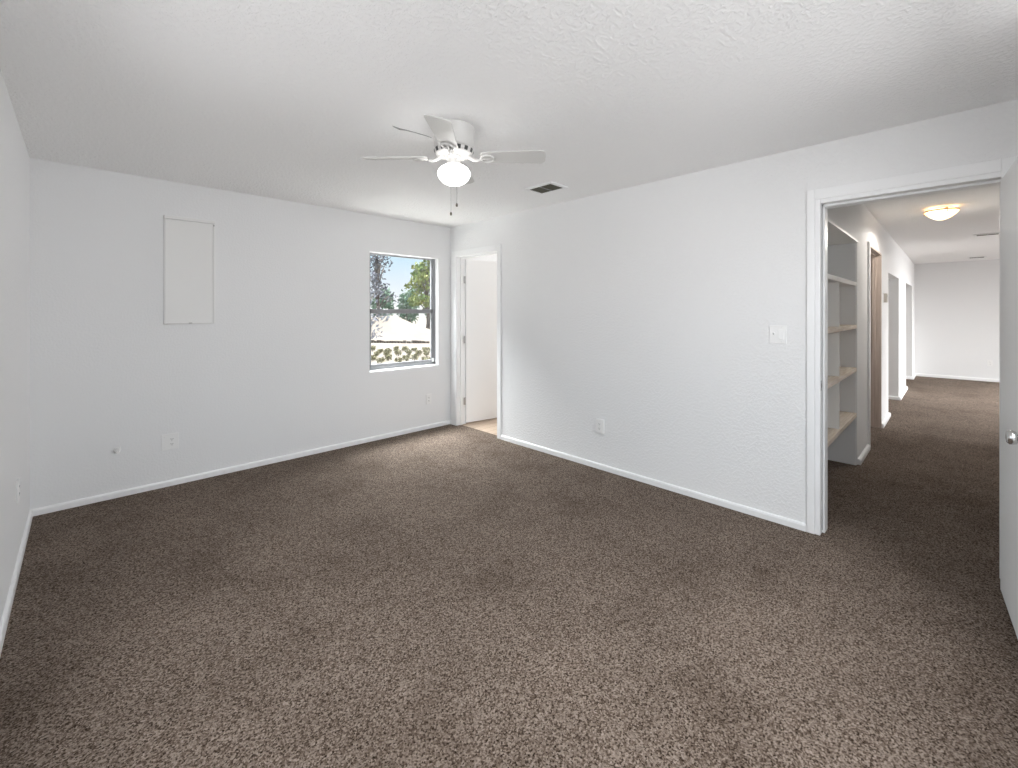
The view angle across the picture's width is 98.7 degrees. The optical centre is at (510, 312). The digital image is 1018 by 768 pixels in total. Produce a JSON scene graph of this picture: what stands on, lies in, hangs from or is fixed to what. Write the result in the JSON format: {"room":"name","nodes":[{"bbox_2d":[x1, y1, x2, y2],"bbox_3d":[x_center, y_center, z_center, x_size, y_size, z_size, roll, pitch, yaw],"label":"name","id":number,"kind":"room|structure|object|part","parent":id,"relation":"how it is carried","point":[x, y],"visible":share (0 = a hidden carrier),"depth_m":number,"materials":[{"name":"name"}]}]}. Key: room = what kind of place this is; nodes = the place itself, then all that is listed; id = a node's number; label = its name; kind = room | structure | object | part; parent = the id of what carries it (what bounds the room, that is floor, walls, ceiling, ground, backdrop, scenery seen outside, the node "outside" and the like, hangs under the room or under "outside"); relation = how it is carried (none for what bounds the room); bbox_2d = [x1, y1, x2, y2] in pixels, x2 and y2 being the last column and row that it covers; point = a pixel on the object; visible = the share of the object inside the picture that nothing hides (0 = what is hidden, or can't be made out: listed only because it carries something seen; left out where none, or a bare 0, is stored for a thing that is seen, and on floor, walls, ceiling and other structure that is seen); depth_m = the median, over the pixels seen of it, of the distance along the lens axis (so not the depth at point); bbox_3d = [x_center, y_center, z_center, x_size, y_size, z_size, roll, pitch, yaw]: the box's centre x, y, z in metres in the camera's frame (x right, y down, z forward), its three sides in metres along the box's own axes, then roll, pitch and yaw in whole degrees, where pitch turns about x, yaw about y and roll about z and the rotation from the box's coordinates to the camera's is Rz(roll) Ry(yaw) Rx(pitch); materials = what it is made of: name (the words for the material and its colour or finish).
{"room":"empty bedroom","nodes":[
{"label":"empty bedroom","id":0,"kind":"room"},
{"bbox_2d":[0,70,29,621],"bbox_3d":[-1.587,0.171,1.177,0.120,2.440,4.920,0,0,-44],"label":"wall","id":1,"kind":"structure","parent":0,"point":[14,156],"depth_m":2.23,"materials":[{"name":"white paint"}]},
{"bbox_2d":[0,510,32,655],"bbox_3d":[-1.581,1.367,1.268,0.016,0.048,4.800,0,0,-44],"label":"baseboard","id":2,"kind":"structure","parent":1,"relation":"attached to","point":[11,593],"depth_m":2.18,"materials":[{"name":"white paint"}]},
{"bbox_2d":[17,478,19,502],"bbox_3d":[-2.694,0.976,2.396,0.009,0.118,0.074,0,0,-44],"label":"wall outlet","id":3,"kind":"object","parent":1,"relation":"attached to","point":[18,479],"visible":1,"depth_m":2.37,"materials":[{"name":"white plastic"}]},
{"bbox_2d":[30,158,496,508],"bbox_3d":[-1.244,0.171,5.062,6.055,2.440,0.140,0,0,-44],"label":"wall","id":4,"kind":"structure","parent":0,"point":[282,367],"depth_m":3.64,"materials":[{"name":"white paint"}]},
{"bbox_2d":[113,447,120,453],"bbox_3d":[-2.925,1.032,3.256,0.044,0.049,0.078,0,0,-44],"label":"pipe stub","id":5,"kind":"object","parent":4,"relation":"attached to","point":[116,450],"visible":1,"depth_m":3.26,"materials":[{"name":"white plastic"}]},
{"bbox_2d":[161,432,178,450],"bbox_3d":[-2.725,1.038,3.502,0.112,0.128,0.009,0,0,-44],"label":"wall outlet","id":6,"kind":"object","parent":4,"relation":"attached to","point":[168,441],"visible":1,"depth_m":3.50,"materials":[{"name":"white plastic"}]},
{"bbox_2d":[164,215,214,323],"bbox_3d":[-2.624,-0.336,3.586,0.341,0.867,0.030,0,0,-44],"label":"access panel","id":7,"kind":"object","parent":4,"relation":"attached to","point":[189,243],"visible":1,"depth_m":3.57,"materials":[{"name":"white"}]},
{"bbox_2d":[30,420,449,515],"bbox_3d":[-2.003,1.367,4.208,3.535,0.048,0.014,0,0,-44],"label":"baseboard","id":8,"kind":"structure","parent":4,"relation":"attached to","point":[116,494],"depth_m":3.69,"materials":[{"name":"white paint"}]},
{"bbox_2d":[369,251,438,371],"bbox_3d":[-1.236,-0.004,5.057,0.901,1.307,0.114,0,0,-44],"label":"window","id":9,"kind":"structure","parent":4,"relation":"in","point":[434,262],"depth_m":5.28,"materials":[{"name":"white paint"}]},
{"bbox_3d":[-1.267,-0.314,5.088,0.821,0.660,0.018,0,0,-44],"label":"sash","id":10,"kind":"part","parent":9,"relation":"part of","materials":[{"name":"clear glass"}]},
{"bbox_3d":[-1.251,0.287,5.072,0.821,0.643,0.020,0,0,-44],"label":"sash","id":11,"kind":"part","parent":9,"relation":"part of","materials":[{"name":"silver metal"}]},
{"bbox_2d":[426,394,430,403],"bbox_3d":[-0.974,1.039,5.223,0.074,0.118,0.009,0,0,-44],"label":"wall outlet","id":12,"kind":"object","parent":4,"relation":"attached to","point":[428,396],"visible":1,"depth_m":5.22,"materials":[{"name":"white plastic"}]},
{"bbox_2d":[0,376,1017,767],"bbox_3d":[4.375,1.440,4.765,13.655,0.102,8.440,0,0,-44],"label":"floor","id":13,"kind":"structure","parent":0,"point":[446,596],"depth_m":1.99,"materials":[{"name":"brown carpet"}]},
{"bbox_2d":[828,218,858,464],"bbox_3d":[2.515,0.371,3.559,1.500,2.040,0.324,0,0,-44],"label":"shelves","id":14,"kind":"object","parent":13,"relation":"on","point":[842,283],"visible":0.3,"depth_m":3.98,"materials":[{"name":"white paint"}]},
{"bbox_3d":[2.514,0.933,3.558,1.459,0.036,0.300,0,0,-44],"label":"shelf","id":15,"kind":"part","parent":14,"relation":"part of","materials":[{"name":"beige wood"}]},
{"bbox_3d":[2.514,0.521,3.558,1.459,0.036,0.300,0,0,-44],"label":"shelf","id":16,"kind":"part","parent":14,"relation":"part of","materials":[{"name":"beige wood"}]},
{"bbox_3d":[2.514,0.133,3.558,1.459,0.036,0.300,0,0,-44],"label":"shelf","id":17,"kind":"part","parent":14,"relation":"part of","materials":[{"name":"beige wood"}]},
{"bbox_3d":[2.514,-0.252,3.558,1.459,0.036,0.300,0,0,-44],"label":"shelf","id":18,"kind":"part","parent":14,"relation":"part of","materials":[{"name":"white paint"}]},
{"bbox_2d":[0,0,1017,263],"bbox_3d":[4.375,-1.136,4.708,13.935,0.186,8.560,0,0,-44],"label":"ceiling","id":19,"kind":"structure","parent":0,"point":[276,99],"depth_m":2.02,"materials":[{"name":"white paint"}]},
{"bbox_2d":[361,115,545,214],"bbox_3d":[-0.320,-0.810,2.492,0.812,0.476,0.812,0,0,-44],"label":"ceiling fan","id":20,"kind":"object","parent":19,"relation":"hanging from","point":[453,138],"visible":1,"depth_m":2.44,"materials":[{"name":"white metal"}]},
{"bbox_3d":[-0.655,-0.880,2.500,0.370,0.034,0.125,0,0,2],"label":"blade","id":21,"kind":"part","parent":20,"relation":"part of","materials":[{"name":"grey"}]},
{"bbox_3d":[-0.329,-0.880,2.157,0.125,0.034,0.370,0,0,2],"label":"blade","id":22,"kind":"part","parent":20,"relation":"part of","materials":[{"name":"grey"}]},
{"bbox_3d":[-0.320,-0.779,2.492,0.185,0.119,0.185,0,0,-44],"label":"globe","id":23,"kind":"part","parent":20,"relation":"part of","materials":[{"name":"white glass"}]},
{"bbox_3d":[-0.312,-0.880,2.827,0.125,0.034,0.370,0,0,2],"label":"blade","id":24,"kind":"part","parent":20,"relation":"part of","materials":[{"name":"grey"}]},
{"bbox_3d":[0.015,-0.880,2.484,0.370,0.034,0.125,0,0,2],"label":"blade","id":25,"kind":"part","parent":20,"relation":"part of","materials":[{"name":"grey"}]},
{"bbox_2d":[524,181,567,194],"bbox_3d":[0.300,-1.042,3.684,0.225,0.013,0.300,0,0,-44],"label":"ceiling vent","id":26,"kind":"object","parent":19,"relation":"in","point":[548,187],"visible":1,"depth_m":3.67,"materials":[{"name":"white metal"}]},
{"bbox_2d":[923,206,959,219],"bbox_3d":[4.328,-0.986,4.394,0.262,0.126,0.269,0,0,-44],"label":"ceiling light","id":27,"kind":"object","parent":19,"relation":"attached to","point":[941,212],"visible":1,"depth_m":4.33,"materials":[{"name":"white glass"}]},
{"bbox_2d":[967,256,986,258],"bbox_3d":[8.881,-1.042,8.323,0.200,0.013,0.250,0,0,-44],"label":"ceiling vent","id":28,"kind":"object","parent":19,"relation":"in","point":[977,256],"visible":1,"depth_m":8.31,"materials":[{"name":"white metal"}]},
{"bbox_2d":[973,232,998,236],"bbox_3d":[6.402,-1.042,5.866,0.160,0.013,0.260,0,0,-44],"label":"ceiling vent","id":29,"kind":"object","parent":19,"relation":"in","point":[996,233],"visible":0.85,"depth_m":5.85,"materials":[{"name":"white metal"}]},
{"bbox_2d":[450,99,1017,523],"bbox_3d":[1.024,0.171,3.742,0.130,2.440,4.920,0,0,-44],"label":"wall","id":30,"kind":"structure","parent":0,"point":[648,310],"depth_m":3.34,"materials":[{"name":"white paint"}]},
{"bbox_2d":[451,244,500,438],"bbox_3d":[-0.362,0.323,5.153,0.158,2.137,0.889,0,0,-44],"label":"trim","id":31,"kind":"structure","parent":30,"relation":"attached to","point":[458,258],"depth_m":5.37,"materials":[{"name":"white paint"}]},
{"bbox_2d":[464,259,496,422],"bbox_3d":[-0.273,0.359,5.632,0.767,2.027,0.040,0,0,-36],"label":"door","id":32,"kind":"structure","parent":30,"relation":"in","point":[480,278],"depth_m":5.54,"materials":[{"name":"white paint"}]},
{"bbox_2d":[596,419,604,433],"bbox_3d":[0.795,1.006,3.861,0.029,0.118,0.074,0,0,-44],"label":"wall outlet","id":33,"kind":"object","parent":30,"relation":"attached to","point":[600,424],"visible":1,"depth_m":3.85,"materials":[{"name":"white plastic"}]},
{"bbox_2d":[450,420,806,531],"bbox_3d":[0.563,1.367,4.108,0.014,0.048,3.753,0,0,-44],"label":"baseboard","id":34,"kind":"structure","parent":30,"relation":"attached to","point":[778,519],"depth_m":3.38,"materials":[{"name":"white paint"}]},
{"bbox_2d":[769,325,786,343],"bbox_3d":[1.764,0.148,2.883,0.019,0.120,0.100,0,0,-44],"label":"light switch","id":35,"kind":"object","parent":30,"relation":"attached to","point":[777,333],"visible":1,"depth_m":2.88,"materials":[{"name":"white plastic"}]},
{"bbox_2d":[807,156,1016,577],"bbox_3d":[2.235,0.312,2.510,0.158,2.157,0.871,0,0,-44],"label":"trim","id":36,"kind":"structure","parent":30,"relation":"attached to","point":[990,173],"depth_m":2.73,"materials":[{"name":"white paint"}]},
{"bbox_2d":[1000,157,1017,638],"bbox_3d":[2.206,0.362,1.890,0.158,2.033,0.765,0,0,42],"label":"door","id":37,"kind":"structure","parent":30,"relation":"in","point":[1009,182],"depth_m":2.00,"materials":[{"name":"white paint"}]},
{"bbox_3d":[1.955,0.486,1.686,0.060,0.064,0.064,0,0,42],"label":"knob","id":38,"kind":"part","parent":37,"relation":"part of","materials":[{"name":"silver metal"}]},
{"bbox_2d":[828,204,913,464],"bbox_3d":[5.366,0.171,6.239,9.565,2.440,0.126,0,0,-44],"label":"wall","id":39,"kind":"structure","parent":0,"point":[858,221],"depth_m":5.52,"materials":[{"name":"white paint"}]},
{"bbox_2d":[867,241,881,447],"bbox_3d":[4.003,0.336,4.887,1.156,2.110,0.144,0,0,-44],"label":"trim","id":40,"kind":"structure","parent":39,"relation":"attached to","point":[874,257],"depth_m":5.25,"materials":[{"name":"beige wood"}]},
{"bbox_3d":[3.665,0.336,4.466,0.083,2.110,0.018,0,0,-44],"label":"casing","id":41,"kind":"part","parent":40,"relation":"part of","materials":[{"name":"white paint"}]},
{"bbox_2d":[883,293,887,302],"bbox_3d":[4.673,-0.174,5.443,0.110,0.130,0.037,0,0,-44],"label":"thermostat","id":42,"kind":"object","parent":39,"relation":"attached to","point":[885,295],"visible":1,"depth_m":5.42,"materials":[{"name":"white plastic"}]},
{"bbox_2d":[857,373,915,464],"bbox_3d":[5.375,1.365,6.230,9.565,0.052,0.151,0,0,-44],"label":"baseboard","id":43,"kind":"structure","parent":39,"relation":"attached to","point":[866,450],"depth_m":5.45,"materials":[{"name":"white paint"}]},
{"bbox_2d":[914,259,998,378],"bbox_3d":[9.863,0.171,8.572,0.120,2.440,6.180,0,0,-44],"label":"wall","id":44,"kind":"structure","parent":0,"point":[956,304],"depth_m":9.09,"materials":[{"name":"white paint"}]},
{"bbox_2d":[915,373,998,381],"bbox_3d":[10.293,1.361,8.038,0.016,0.060,4.214,0,0,-44],"label":"baseboard","id":45,"kind":"structure","parent":44,"relation":"attached to","point":[917,374],"depth_m":9.06,"materials":[{"name":"white paint"}]},
{"label":"outside","id":46,"kind":"structure","parent":0,"visible":0},
{"bbox_2d":[371,317,429,364],"bbox_3d":[-14.427,1.691,76.444,140.000,0.060,119.550,0,0,-44],"label":"ground","id":47,"kind":"structure","parent":46,"point":[421,321],"depth_m":21.66,"materials":[{"name":"white sand"}]},
{"bbox_2d":[370,270,390,338],"bbox_3d":[-3.457,0.355,10.575,1.165,2.783,1.250,0,0,-44],"label":"tree","id":48,"kind":"object","parent":47,"relation":"on","point":[373,272],"visible":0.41,"depth_m":10.61,"materials":[{"name":"grey plant"}]},
{"bbox_2d":[376,357,384,362],"bbox_3d":[-4.292,1.604,14.530,0.268,0.237,0.280,0,0,29],"label":"bush","id":49,"kind":"object","parent":47,"relation":"on","point":[382,359],"visible":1,"depth_m":14.49,"materials":[{"name":"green plant"}]},
{"bbox_2d":[370,285,394,316],"bbox_3d":[-11.972,-0.427,41.018,2.255,4.320,2.264,0,0,-44],"label":"shrub","id":50,"kind":"object","parent":47,"relation":"on","point":[387,305],"visible":0.35,"depth_m":40.61,"materials":[{"name":"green plant"}]},
{"bbox_2d":[370,255,398,315],"bbox_3d":[-11.015,-1.728,36.186,2.996,6.949,3.274,0,0,31],"label":"tree","id":51,"kind":"object","parent":47,"relation":"on","point":[377,282],"visible":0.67,"depth_m":35.96,"materials":[{"name":"grey plant"}]},
{"bbox_2d":[385,353,391,360],"bbox_3d":[-4.262,1.581,15.312,0.257,0.282,0.297,0,0,-44],"label":"bush","id":52,"kind":"object","parent":47,"relation":"on","point":[387,357],"visible":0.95,"depth_m":15.27,"materials":[{"name":"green plant"}]},
{"bbox_2d":[394,350,401,355],"bbox_3d":[-4.336,1.584,16.890,0.290,0.276,0.301,0,0,-26],"label":"bush","id":53,"kind":"object","parent":47,"relation":"on","point":[399,352],"visible":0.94,"depth_m":16.85,"materials":[{"name":"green plant"}]},
{"bbox_2d":[394,357,401,362],"bbox_3d":[-3.649,1.595,14.341,0.316,0.254,0.300,0,0,-44],"label":"bush","id":54,"kind":"object","parent":47,"relation":"on","point":[396,358],"visible":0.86,"depth_m":14.29,"materials":[{"name":"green plant"}]},
{"bbox_2d":[371,316,429,338],"bbox_3d":[-7.621,1.019,30.250,12.787,1.523,7.500,0,0,0],"label":"sand mound","id":55,"kind":"object","parent":47,"relation":"on","point":[396,327],"visible":0.35,"depth_m":28.82,"materials":[{"name":"white sand"}]},
{"bbox_2d":[371,340,429,342],"bbox_3d":[-6.093,1.636,24.004,6.489,0.210,0.348,0,0,9],"label":"stone kerb","id":56,"kind":"object","parent":47,"relation":"on","point":[372,341],"visible":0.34,"depth_m":23.89,"materials":[{"name":"brown"}]},
{"bbox_2d":[402,355,409,360],"bbox_3d":[-3.463,1.567,14.586,0.294,0.310,0.279,0,0,15],"label":"bush","id":57,"kind":"object","parent":47,"relation":"on","point":[406,357],"visible":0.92,"depth_m":14.52,"materials":[{"name":"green plant"}]},
{"bbox_2d":[396,288,419,322],"bbox_3d":[-9.534,-0.321,40.984,2.257,4.109,2.338,0,0,-44],"label":"shrub","id":58,"kind":"object","parent":47,"relation":"on","point":[411,317],"visible":0.6,"depth_m":40.60,"materials":[{"name":"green plant"}]},
{"bbox_2d":[405,349,412,354],"bbox_3d":[-3.897,1.565,16.818,0.295,0.313,0.296,0,0,-44],"label":"bush","id":59,"kind":"object","parent":47,"relation":"on","point":[408,352],"visible":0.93,"depth_m":16.79,"materials":[{"name":"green plant"}]},
{"bbox_2d":[410,354,418,360],"bbox_3d":[-3.296,1.571,15.053,0.292,0.301,0.293,0,0,-44],"label":"bush","id":60,"kind":"object","parent":47,"relation":"on","point":[414,356],"visible":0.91,"depth_m":15.04,"materials":[{"name":"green plant"}]},
{"bbox_2d":[404,260,429,328],"bbox_3d":[-6.740,-1.602,35.975,3.735,6.698,3.732,0,0,-44],"label":"tree","id":61,"kind":"object","parent":47,"relation":"on","point":[421,271],"visible":0.56,"depth_m":35.59,"materials":[{"name":"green plant"}]},
{"bbox_2d":[415,350,422,354],"bbox_3d":[-3.597,1.597,17.101,0.300,0.250,0.299,0,0,-44],"label":"bush","id":62,"kind":"object","parent":47,"relation":"on","point":[419,352],"visible":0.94,"depth_m":17.04,"materials":[{"name":"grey plant"}]}
]}

